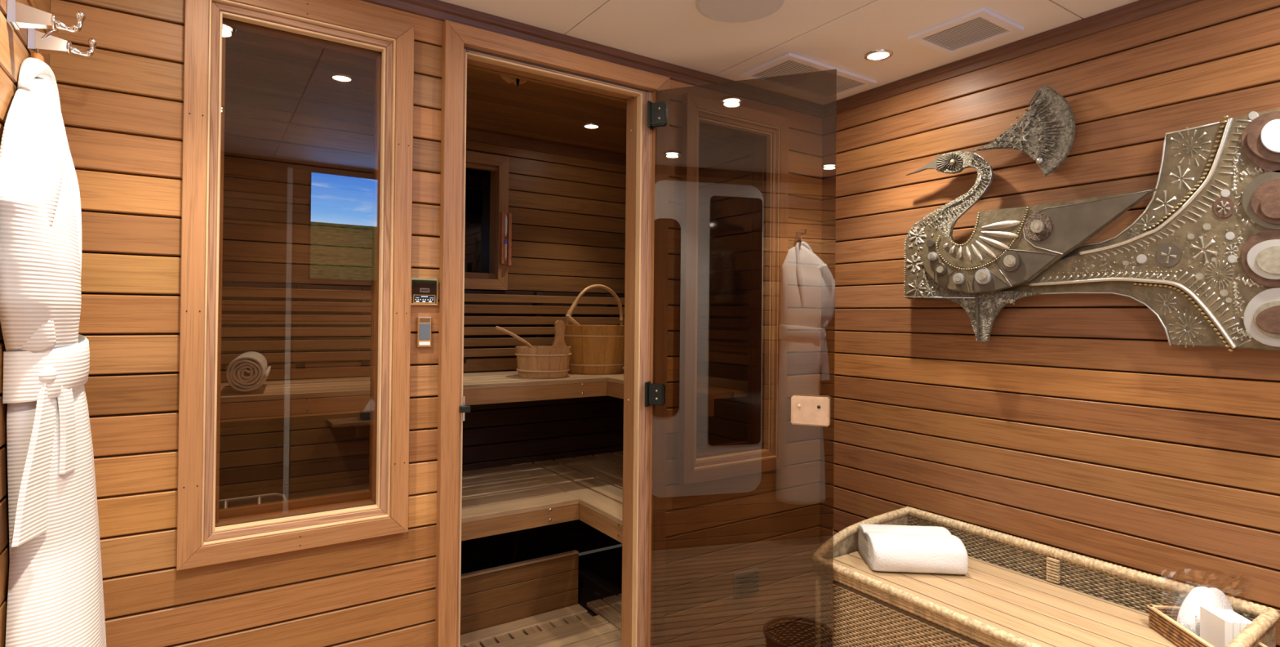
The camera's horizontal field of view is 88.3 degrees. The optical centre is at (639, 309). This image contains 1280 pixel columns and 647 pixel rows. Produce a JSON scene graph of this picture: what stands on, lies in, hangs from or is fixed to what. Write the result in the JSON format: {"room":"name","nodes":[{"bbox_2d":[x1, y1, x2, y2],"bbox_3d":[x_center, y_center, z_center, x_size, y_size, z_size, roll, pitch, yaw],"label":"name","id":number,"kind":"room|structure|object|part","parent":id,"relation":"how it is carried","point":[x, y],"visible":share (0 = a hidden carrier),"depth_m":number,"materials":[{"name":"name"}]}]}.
{"room":"changing room","nodes":[
{"label":"changing room","id":0,"kind":"room"},
{"bbox_2d":[0,0,50,646],"bbox_3d":[-0.658,0.239,0.433,0.060,2.217,2.450,1,-1,-34],"label":"wall","id":1,"kind":"structure","parent":0,"point":[14,50],"depth_m":1.11,"materials":[{"name":"brown wood"}]},
{"bbox_2d":[6,0,85,32],"bbox_3d":[-1.016,-0.499,1.133,0.098,0.048,0.040,1,-1,-34],"label":"robe hook","id":2,"kind":"object","parent":1,"relation":"attached to","point":[19,15],"visible":1,"depth_m":1.12,"materials":[{"name":"silver metal"}]},
{"bbox_3d":[-0.994,-0.504,1.147,0.045,0.039,0.015,1,-1,-34],"label":"arm","id":3,"kind":"part","parent":2,"relation":"part of","materials":[{"name":"silver metal"}]},
{"bbox_2d":[27,28,97,57],"bbox_3d":[-1.102,-0.506,1.262,0.098,0.048,0.040,1,-1,-34],"label":"robe hook","id":4,"kind":"object","parent":1,"relation":"attached to","point":[51,44],"visible":0.99,"depth_m":1.25,"materials":[{"name":"silver metal"}]},
{"bbox_3d":[-1.079,-0.510,1.277,0.045,0.039,0.015,1,-1,-34],"label":"arm","id":5,"kind":"part","parent":4,"relation":"part of","materials":[{"name":"silver metal"}]},
{"bbox_3d":[-0.807,0.130,0.723,0.009,1.836,0.708,1,-1,-34],"label":"door","id":6,"kind":"structure","parent":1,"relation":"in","visible":0},
{"bbox_2d":[0,57,106,646],"bbox_3d":[-1.051,0.319,1.213,0.146,1.570,0.415,1,-1,-34],"label":"bathrobe","id":7,"kind":"object","parent":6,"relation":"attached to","point":[55,596],"visible":1,"depth_m":1.13,"materials":[{"name":"fabric"}]},
{"bbox_2d":[31,29,61,62],"bbox_3d":[-1.123,-0.490,1.249,0.040,0.083,0.051,1,-1,-34],"label":"hanger","id":8,"kind":"object","parent":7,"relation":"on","point":[37,55],"visible":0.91,"depth_m":1.23,"materials":[{"name":"brown wood"}]},
{"bbox_2d":[49,0,693,646],"bbox_3d":[-0.282,0.214,2.093,2.402,2.300,0.100,1,-1,-34],"label":"wall","id":9,"kind":"structure","parent":0,"point":[122,105],"depth_m":1.50,"materials":[{"name":"brown wood"}]},
{"bbox_2d":[176,0,414,570],"bbox_3d":[-0.868,-0.090,1.695,0.510,1.364,0.146,1,-1,-34],"label":"window","id":10,"kind":"structure","parent":9,"relation":"in","point":[207,534],"depth_m":1.64,"materials":[{"name":"brown"}]},
{"bbox_3d":[-1.030,-0.093,1.519,0.046,1.364,0.030,1,-1,-34],"label":"casing","id":11,"kind":"part","parent":10,"relation":"part of","materials":[{"name":"brown wood"}]},
{"bbox_3d":[-0.843,0.569,1.642,0.510,0.046,0.030,1,-1,-34],"label":"casing","id":12,"kind":"part","parent":10,"relation":"part of","materials":[{"name":"brown wood"}]},
{"bbox_3d":[-0.910,0.532,1.745,0.486,0.060,0.014,1,-1,-34],"label":"casing","id":13,"kind":"part","parent":10,"relation":"part of","materials":[{"name":"brown wood"}]},
{"bbox_3d":[-0.898,-0.712,1.755,0.486,0.060,0.014,1,-1,-34],"label":"casing","id":14,"kind":"part","parent":10,"relation":"part of","materials":[{"name":"brown wood"}]},
{"bbox_3d":[-0.830,-0.749,1.653,0.510,0.046,0.030,1,-1,-34],"label":"casing","id":15,"kind":"part","parent":10,"relation":"part of","materials":[{"name":"brown wood"}]},
{"bbox_3d":[-0.727,-0.087,1.868,0.060,1.304,0.014,1,-1,-34],"label":"casing","id":16,"kind":"part","parent":10,"relation":"part of","materials":[{"name":"brown wood"}]},
{"bbox_3d":[-0.643,-0.087,1.776,0.046,1.364,0.030,1,-1,-34],"label":"casing","id":17,"kind":"part","parent":10,"relation":"part of","materials":[{"name":"brown wood"}]},
{"bbox_2d":[416,316,431,346],"bbox_3d":[-0.595,0.060,1.818,0.039,0.084,0.012,1,-1,-34],"label":"light switch","id":18,"kind":"object","parent":9,"relation":"attached to","point":[424,323],"visible":1,"depth_m":1.81,"materials":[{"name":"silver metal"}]},
{"bbox_2d":[410,277,438,306],"bbox_3d":[-0.595,-0.050,1.816,0.077,0.076,0.015,1,-1,-34],"label":"sauna control panel","id":19,"kind":"object","parent":9,"relation":"attached to","point":[424,291],"visible":0.9,"depth_m":1.81,"materials":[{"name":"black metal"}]},
{"bbox_2d":[360,0,734,85],"bbox_3d":[-0.238,-0.829,2.050,2.402,0.045,0.022,1,-1,-34],"label":"trim","id":20,"kind":"structure","parent":9,"relation":"attached to","point":[437,10],"depth_m":2.01,"materials":[{"name":"brown wood"}]},
{"bbox_2d":[435,19,836,646],"bbox_3d":[-0.002,0.283,1.969,1.077,2.165,0.648,1,-1,-34],"label":"door","id":21,"kind":"structure","parent":9,"relation":"in","point":[489,51],"depth_m":2.10,"materials":[{"name":"brown wood"}]},
{"bbox_3d":[-0.535,0.277,1.847,0.053,2.165,0.030,1,-1,-34],"label":"casing","id":22,"kind":"part","parent":21,"relation":"part of","materials":[{"name":"brown wood"}]},
{"bbox_2d":[458,395,471,420],"bbox_3d":[-0.505,0.280,1.872,0.030,0.070,0.058,1,-1,-34],"label":"door latch","id":23,"kind":"object","parent":21,"relation":"attached to","point":[464,408],"depth_m":1.85,"materials":[{"name":"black metal"}]},
{"bbox_3d":[-0.509,0.280,1.890,0.006,0.070,0.024,1,-1,-34],"label":"strike plate","id":24,"kind":"part","parent":23,"relation":"part of","materials":[{"name":"silver metal"}]},
{"bbox_3d":[-0.301,-0.766,2.151,0.740,0.060,0.014,1,-1,-34],"label":"casing","id":25,"kind":"part","parent":21,"relation":"part of","materials":[{"name":"brown wood"}]},
{"bbox_3d":[-0.226,-0.774,2.054,0.771,0.053,0.030,1,-1,-34],"label":"casing","id":26,"kind":"part","parent":21,"relation":"part of","materials":[{"name":"brown wood"}]},
{"bbox_3d":[-0.029,0.288,2.331,0.060,2.160,0.014,1,-1,-34],"label":"casing","id":27,"kind":"part","parent":21,"relation":"part of","materials":[{"name":"brown wood"}]},
{"bbox_3d":[0.026,0.281,2.212,0.009,0.082,0.038,0,0,21],"label":"hinge plate","id":28,"kind":"part","parent":21,"relation":"part of","materials":[{"name":"black metal"}]},
{"bbox_3d":[0.035,-0.655,2.220,0.009,0.089,0.038,0,0,21],"label":"hinge plate","id":29,"kind":"part","parent":21,"relation":"part of","materials":[{"name":"black metal"}]},
{"bbox_3d":[0.062,0.286,2.244,0.053,2.165,0.030,1,-1,-34],"label":"casing","id":30,"kind":"part","parent":21,"relation":"part of","materials":[{"name":"brown wood"}]},
{"bbox_3d":[0.519,0.306,2.007,0.113,0.086,0.029,0,0,21],"label":"handle","id":31,"kind":"part","parent":21,"relation":"part of","materials":[{"name":"brown wood"}]},
{"bbox_2d":[218,102,626,573],"bbox_3d":[-1.071,0.216,3.280,2.402,2.300,0.050,1,-1,-34],"label":"wall","id":32,"kind":"structure","parent":0,"point":[298,188],"depth_m":3.08,"materials":[{"name":"brown wood"}]},
{"bbox_2d":[218,450,622,542],"bbox_3d":[-0.699,0.860,2.698,2.389,0.090,1.321,1,-1,-34],"label":"bench","id":33,"kind":"object","parent":32,"relation":"attached to","point":[588,489],"visible":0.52,"depth_m":2.91,"materials":[{"name":"brown wood"}]},
{"bbox_2d":[220,365,623,422],"bbox_3d":[-0.695,0.359,2.702,2.389,0.088,1.321,1,-1,-34],"label":"bench","id":34,"kind":"object","parent":32,"relation":"attached to","point":[282,398],"visible":0.38,"depth_m":2.75,"materials":[{"name":"brown wood"}]},
{"bbox_2d":[226,351,271,391],"bbox_3d":[-1.502,0.233,2.540,0.134,0.128,0.343,1,-1,-27],"label":"rolled towel","id":35,"kind":"object","parent":34,"relation":"on","point":[252,371],"visible":1,"depth_m":2.40,"materials":[{"name":"white fabric"}]},
{"bbox_2d":[515,320,571,377],"bbox_3d":[-0.470,0.184,3.211,0.275,0.273,0.275,1,-1,-34],"label":"wooden bucket","id":36,"kind":"object","parent":34,"relation":"on","point":[552,361],"visible":1,"depth_m":3.11,"materials":[{"name":"brown wood"}]},
{"bbox_2d":[495,325,533,347],"bbox_3d":[-0.557,0.162,3.136,0.253,0.175,0.080,1,-1,-34],"label":"ladle","id":37,"kind":"object","parent":36,"relation":"in","point":[497,327],"visible":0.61,"depth_m":3.13,"materials":[{"name":"brown wood"}]},
{"bbox_2d":[564,284,624,373],"bbox_3d":[-0.239,0.094,3.485,0.371,0.462,0.365,1,-1,-34],"label":"wooden bucket","id":38,"kind":"object","parent":34,"relation":"on","point":[606,342],"visible":0.83,"depth_m":3.34,"materials":[{"name":"brown wood"}]},
{"bbox_2d":[564,313,594,359],"bbox_3d":[-0.295,0.137,3.352,0.079,0.234,0.233,0,-1,29],"label":"ladle","id":39,"kind":"object","parent":38,"relation":"in","point":[567,316],"visible":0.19,"depth_m":3.29,"materials":[{"name":"brown wood"}]},
{"bbox_3d":[-0.312,0.099,3.331,0.027,0.160,0.179,0,-1,36],"label":"handle","id":40,"kind":"part","parent":39,"relation":"part of","materials":[{"name":"brown wood"}]},
{"bbox_3d":[-0.234,-0.040,3.485,0.368,0.193,0.030,1,-1,-38],"label":"bent handle","id":41,"kind":"part","parent":38,"relation":"part of","materials":[{"name":"brown wood"}]},
{"bbox_2d":[221,282,624,381],"bbox_3d":[-1.051,0.103,3.230,2.317,0.414,0.054,1,-1,-34],"label":"backrest","id":42,"kind":"object","parent":32,"relation":"attached to","point":[300,369],"visible":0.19,"depth_m":3.01,"materials":[{"name":"brown wood"}]},
{"bbox_2d":[225,84,626,165],"bbox_3d":[-1.055,-0.901,3.245,2.362,0.064,0.030,1,-1,-34],"label":"trim","id":43,"kind":"structure","parent":32,"relation":"attached to","point":[237,95],"depth_m":3.08,"materials":[{"name":"brown wood"}]},
{"bbox_2d":[464,150,509,289],"bbox_3d":[-0.938,-0.460,3.411,0.478,0.704,0.162,1,-1,-34],"label":"window","id":44,"kind":"structure","parent":32,"relation":"in","point":[486,192],"depth_m":3.48,"materials":[{"name":"brown wood"}]},
{"bbox_3d":[-0.963,-0.460,3.448,0.367,0.592,0.008,1,-1,-34],"label":"pane","id":45,"kind":"part","parent":44,"relation":"part of","materials":[{"name":"clear glass"}]},
{"bbox_3d":[-0.902,-0.135,3.350,0.478,0.055,0.022,1,-1,-34],"label":"casing","id":46,"kind":"part","parent":44,"relation":"part of","materials":[{"name":"brown wood"}]},
{"bbox_3d":[-0.895,-0.784,3.355,0.478,0.055,0.022,1,-1,-34],"label":"casing","id":47,"kind":"part","parent":44,"relation":"part of","materials":[{"name":"brown wood"}]},
{"bbox_3d":[-0.723,-0.457,3.469,0.055,0.704,0.022,1,-1,-34],"label":"casing","id":48,"kind":"part","parent":44,"relation":"part of","materials":[{"name":"brown wood"}]},
{"bbox_2d":[499,211,512,265],"bbox_3d":[-0.701,-0.373,3.448,0.056,0.276,0.034,1,-1,-34],"label":"timer","id":49,"kind":"object","parent":44,"relation":"attached to","point":[505,224],"visible":1,"depth_m":3.44,"materials":[{"name":"red wood"}]},
{"bbox_3d":[-0.720,-0.376,3.437,0.012,0.270,0.032,1,-1,-34],"label":"rail","id":50,"kind":"part","parent":49,"relation":"part of","materials":[{"name":"red wood"}]},
{"bbox_3d":[-0.703,-0.314,3.444,0.015,0.114,0.015,1,-1,-34],"label":"glass bulb","id":51,"kind":"part","parent":49,"relation":"part of","materials":[{"name":"beige"}]},
{"bbox_3d":[-0.701,-0.441,3.445,0.015,0.113,0.015,1,-1,-34],"label":"glass bulb","id":52,"kind":"part","parent":49,"relation":"part of","materials":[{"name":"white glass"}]},
{"bbox_3d":[-0.711,-0.373,3.457,0.026,0.264,0.008,1,-1,-34],"label":"plate","id":53,"kind":"part","parent":49,"relation":"part of","materials":[{"name":"red wood"}]},
{"bbox_3d":[-0.687,-0.371,3.459,0.016,0.272,0.032,1,-1,-34],"label":"rail","id":54,"kind":"part","parent":49,"relation":"part of","materials":[{"name":"red wood"}]},
{"bbox_2d":[225,39,626,153],"bbox_3d":[-0.686,-0.955,2.727,2.402,0.040,1.400,1,-1,-34],"label":"ceiling","id":55,"kind":"structure","parent":0,"point":[529,108],"depth_m":2.88,"materials":[{"name":"brown wood"}]},
{"bbox_2d":[328,73,354,82],"bbox_3d":[-1.207,-0.937,2.669,0.092,0.006,0.092,1,-1,-34],"label":"recessed light","id":56,"kind":"object","parent":55,"relation":"in","point":[336,77],"visible":1,"depth_m":2.66,"materials":[{"name":"silver metal"}]},
{"bbox_2d":[333,75,351,81],"bbox_3d":[-1.207,-0.939,2.669,0.067,0.003,0.067,1,-1,-34],"label":"diffuser","id":57,"kind":"object","parent":56,"relation":"attached to","point":[339,78],"depth_m":2.67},
{"bbox_2d":[500,75,526,86],"bbox_3d":[-0.496,-0.909,2.628,0.110,0.048,0.057,1,-1,-34],"label":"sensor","id":58,"kind":"object","parent":55,"relation":"attached to","point":[508,79],"visible":0.61,"depth_m":2.62,"materials":[{"name":"brown wood"}]},
{"bbox_2d":[582,123,600,128],"bbox_3d":[-0.244,-0.923,3.316,0.092,0.006,0.092,1,-1,-34],"label":"recessed light","id":59,"kind":"object","parent":55,"relation":"in","point":[588,126],"visible":1,"depth_m":3.31,"materials":[{"name":"silver metal"}]},
{"bbox_2d":[585,124,597,128],"bbox_3d":[-0.244,-0.924,3.316,0.067,0.003,0.067,1,-1,-34],"label":"diffuser","id":60,"kind":"object","parent":59,"relation":"attached to","point":[586,126],"depth_m":3.32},
{"bbox_2d":[460,549,578,634],"bbox_3d":[-1.012,1.230,2.566,1.735,0.261,0.026,1,-1,-34],"label":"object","id":61,"kind":"structure","parent":0,"point":[493,596],"depth_m":2.87,"materials":[{"name":"brown wood"}]},
{"bbox_2d":[577,546,622,616],"bbox_3d":[-0.017,1.378,1.667,2.402,0.030,3.800,1,-1,-34],"label":"floor","id":62,"kind":"structure","parent":0,"point":[599,572],"depth_m":3.44,"materials":[{"name":"brown wood"}]},
{"bbox_2d":[218,492,287,508],"bbox_3d":[-1.222,0.950,1.792,0.472,0.764,0.369,1,-1,-34],"label":"rail","id":63,"kind":"object","parent":62,"relation":"on","point":[259,496],"visible":0.02,"depth_m":2.02,"materials":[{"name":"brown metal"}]},
{"bbox_3d":[-1.254,0.953,1.987,0.008,0.762,0.008,1,0,-11],"label":"post","id":64,"kind":"part","parent":63,"relation":"part of","materials":[{"name":"silver metal"}]},
{"bbox_3d":[-1.218,0.573,1.795,0.472,0.009,0.369,1,-1,-34],"label":"rail","id":65,"kind":"part","parent":63,"relation":"part of","materials":[{"name":"silver metal"}]},
{"bbox_3d":[-1.181,0.954,2.035,0.008,0.762,0.008,0,-1,34],"label":"post","id":66,"kind":"part","parent":63,"relation":"part of","materials":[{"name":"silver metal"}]},
{"bbox_2d":[460,603,621,646],"bbox_3d":[-0.609,1.353,2.409,1.287,0.022,0.681,1,-1,-34],"label":"duckboard","id":67,"kind":"object","parent":62,"relation":"on","point":[571,625],"visible":0.9,"depth_m":2.75,"materials":[{"name":"brown wood"}]},
{"bbox_2d":[586,592,622,630],"bbox_3d":[0.185,1.365,2.930,0.585,0.020,0.680,1,-1,-34],"label":"duckboard","id":68,"kind":"object","parent":62,"relation":"on","point":[610,607],"visible":0.16,"depth_m":3.00,"materials":[{"name":"brown wood"}]},
{"bbox_2d":[832,506,1279,646],"bbox_3d":[1.019,1.035,1.815,0.507,0.680,0.991,1,-1,-34],"label":"bench","id":69,"kind":"object","parent":62,"relation":"on","point":[1014,591],"visible":0.8,"depth_m":1.83,"materials":[{"name":"brown"}]},
{"bbox_3d":[0.755,0.762,2.218,0.480,0.100,0.010,1,-1,-34],"label":"panel","id":70,"kind":"part","parent":69,"relation":"part of","materials":[{"name":"wicker"}]},
{"bbox_2d":[857,523,968,573],"bbox_3d":[0.852,0.747,2.081,0.281,0.096,0.231,1,0,5],"label":"folded towel","id":71,"kind":"object","parent":69,"relation":"on","point":[883,547],"visible":1,"depth_m":1.99,"materials":[{"name":"white fabric"}]},
{"bbox_3d":[1.222,0.779,1.950,0.010,0.102,0.954,1,-1,-34],"label":"panel","id":72,"kind":"part","parent":69,"relation":"part of","materials":[{"name":"brown wicker"}]},
{"bbox_2d":[1146,604,1267,646],"bbox_3d":[1.333,0.770,1.538,0.131,0.051,0.250,1,0,6],"label":"wicker tray","id":73,"kind":"object","parent":69,"relation":"on","point":[1164,621],"visible":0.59,"depth_m":1.59,"materials":[{"name":"brown wicker"}]},
{"bbox_2d":[1200,605,1252,646],"bbox_3d":[1.357,0.746,1.521,0.063,0.089,0.080,1,0,6],"label":"folded card","id":74,"kind":"object","parent":73,"relation":"on","point":[1218,626],"visible":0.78,"depth_m":1.51,"materials":[{"name":"white paper"}]},
{"bbox_3d":[1.328,0.746,1.527,0.005,0.089,0.076,1,0,6],"label":"panel","id":75,"kind":"part","parent":74,"relation":"part of","materials":[{"name":"white paper"}]},
{"bbox_3d":[1.377,0.712,1.601,0.182,0.152,0.145,1,-1,-34],"label":"plastic bag","id":76,"kind":"object","parent":73,"relation":"in","visible":0},
{"bbox_2d":[1176,586,1224,635],"bbox_3d":[1.354,0.728,1.589,0.132,0.118,0.025,1,0,6],"label":"slipper","id":77,"kind":"object","parent":76,"relation":"in","point":[1188,614],"visible":0.58,"depth_m":1.59,"materials":[{"name":"white fabric"}]},
{"bbox_2d":[1208,586,1233,610],"bbox_3d":[1.391,0.732,1.602,0.116,0.111,0.025,1,0,6],"label":"slipper","id":78,"kind":"object","parent":76,"relation":"in","point":[1224,599],"visible":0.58,"depth_m":1.60,"materials":[{"name":"white fabric"}]},
{"bbox_3d":[1.288,0.760,1.417,0.480,0.100,0.010,1,-1,-34],"label":"panel","id":79,"kind":"part","parent":69,"relation":"part of","materials":[{"name":"wicker"}]},
{"bbox_2d":[438,0,1139,100],"bbox_3d":[0.420,-0.869,1.061,2.502,0.030,2.400,1,-1,-34],"label":"ceiling","id":80,"kind":"structure","parent":0,"point":[837,33],"depth_m":1.97,"materials":[{"name":"white paint"}]},
{"bbox_3d":[-0.226,-0.863,1.487,0.596,0.012,0.971,1,-1,-34],"label":"panel","id":81,"kind":"part","parent":80,"relation":"part of","materials":[{"name":"white laminate"}]},
{"bbox_3d":[0.274,-0.856,1.819,0.597,0.012,0.971,1,-1,-34],"label":"panel","id":82,"kind":"part","parent":80,"relation":"part of","materials":[{"name":"white laminate"}]},
{"bbox_2d":[696,0,784,22],"bbox_3d":[0.274,-0.845,1.814,0.240,0.009,0.240,1,-1,-34],"label":"ceiling speaker","id":83,"kind":"object","parent":80,"relation":"attached to","point":[725,11],"visible":1,"depth_m":1.84,"materials":[{"name":"white"}]},
{"bbox_2d":[739,52,876,97],"bbox_3d":[0.612,-0.836,2.385,0.453,0.010,0.237,1,-1,-34],"label":"ceiling vent","id":84,"kind":"object","parent":80,"relation":"in","point":[788,64],"visible":0.52,"depth_m":2.31,"materials":[{"name":"white"}]},
{"bbox_3d":[0.612,-0.841,2.385,0.401,0.001,0.185,1,-1,-34],"label":"duct plate","id":85,"kind":"part","parent":84,"relation":"part of","materials":[{"name":"grey"}]},
{"bbox_2d":[863,48,893,61],"bbox_3d":[0.787,-0.839,2.176,0.092,0.006,0.092,1,-1,-34],"label":"recessed light","id":86,"kind":"object","parent":80,"relation":"in","point":[877,55],"visible":1,"depth_m":2.17,"materials":[{"name":"silver metal"}]},
{"bbox_2d":[867,52,888,59],"bbox_3d":[0.787,-0.840,2.176,0.067,0.003,0.067,1,-1,-34],"label":"diffuser","id":87,"kind":"object","parent":86,"relation":"attached to","point":[871,55],"depth_m":2.18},
{"bbox_3d":[0.774,-0.848,2.152,0.596,0.012,0.971,1,-1,-34],"label":"panel","id":88,"kind":"part","parent":80,"relation":"part of","materials":[{"name":"white laminate"}]},
{"bbox_2d":[908,7,1023,55],"bbox_3d":[0.983,-0.836,1.993,0.222,0.010,0.234,1,-1,-34],"label":"ceiling vent","id":89,"kind":"object","parent":80,"relation":"in","point":[981,26],"visible":1,"depth_m":1.98,"materials":[{"name":"white"}]},
{"bbox_3d":[0.983,-0.840,1.993,0.170,0.001,0.182,1,-1,-34],"label":"duct plate","id":90,"kind":"part","parent":89,"relation":"part of","materials":[{"name":"grey"}]},
{"bbox_3d":[1.206,-0.849,1.502,0.596,0.012,0.581,1,-1,-34],"label":"panel","id":91,"kind":"part","parent":80,"relation":"part of","materials":[{"name":"white laminate"}]},
{"bbox_2d":[833,0,1279,646],"bbox_3d":[1.393,0.270,1.796,0.060,2.217,2.450,1,-1,-34],"label":"wall","id":92,"kind":"structure","parent":0,"point":[1077,427],"depth_m":1.94,"materials":[{"name":"brown wood"}]},
{"bbox_2d":[836,0,1202,113],"bbox_3d":[1.402,-0.816,1.731,0.022,0.045,2.330,1,-1,-34],"label":"trim","id":93,"kind":"structure","parent":92,"relation":"attached to","point":[1141,9],"depth_m":2.05,"materials":[{"name":"brown wood"}]},
{"bbox_2d":[903,85,1279,351],"bbox_3d":[1.237,-0.283,1.905,0.112,0.772,1.060,1,-1,-32],"label":"relief","id":94,"kind":"object","parent":92,"relation":"attached to","point":[1202,255],"visible":1,"depth_m":1.74,"materials":[{"name":"grey metal"}]},
{"bbox_3d":[0.978,-0.192,2.266,0.006,0.290,0.144,1,-1,-34],"label":"breast plate","id":95,"kind":"part","parent":94,"relation":"part of","materials":[{"name":"grey metal"}]},
{"bbox_3d":[1.026,-0.280,2.207,0.012,0.491,0.308,1,-1,-34],"label":"neck plate","id":96,"kind":"part","parent":94,"relation":"part of","materials":[{"name":"grey metal"}]},
{"bbox_3d":[1.095,-0.094,2.055,0.003,0.076,0.117,1,-1,-34],"label":"wing panel","id":97,"kind":"part","parent":94,"relation":"part of","materials":[{"name":"grey metal"}]},
{"bbox_3d":[1.068,0.018,2.143,0.012,0.163,0.450,1,-1,-34],"label":"foot plate","id":98,"kind":"part","parent":94,"relation":"part of","materials":[{"name":"grey metal"}]},
{"bbox_3d":[1.160,-0.533,2.023,0.010,0.272,0.316,1,-1,-34],"label":"crest plate","id":99,"kind":"part","parent":94,"relation":"part of","materials":[{"name":"grey metal"}]},
{"bbox_3d":[1.155,-0.129,1.967,0.003,0.109,0.175,1,-1,-34],"label":"wing panel","id":100,"kind":"part","parent":94,"relation":"part of","materials":[{"name":"grey metal"}]},
{"bbox_3d":[1.153,-0.183,1.986,0.014,0.260,0.666,1,-1,-34],"label":"wing plate","id":101,"kind":"part","parent":94,"relation":"part of","materials":[{"name":"grey metal"}]},
{"bbox_3d":[1.239,-0.235,1.842,0.004,0.151,0.320,1,-1,-34],"label":"wing panel","id":102,"kind":"part","parent":94,"relation":"part of","materials":[{"name":"grey metal"}]},
{"bbox_3d":[1.321,-0.182,1.772,0.010,0.571,0.745,1,-1,-34],"label":"tail plate","id":103,"kind":"part","parent":94,"relation":"part of","materials":[{"name":"grey metal"}]}
]}

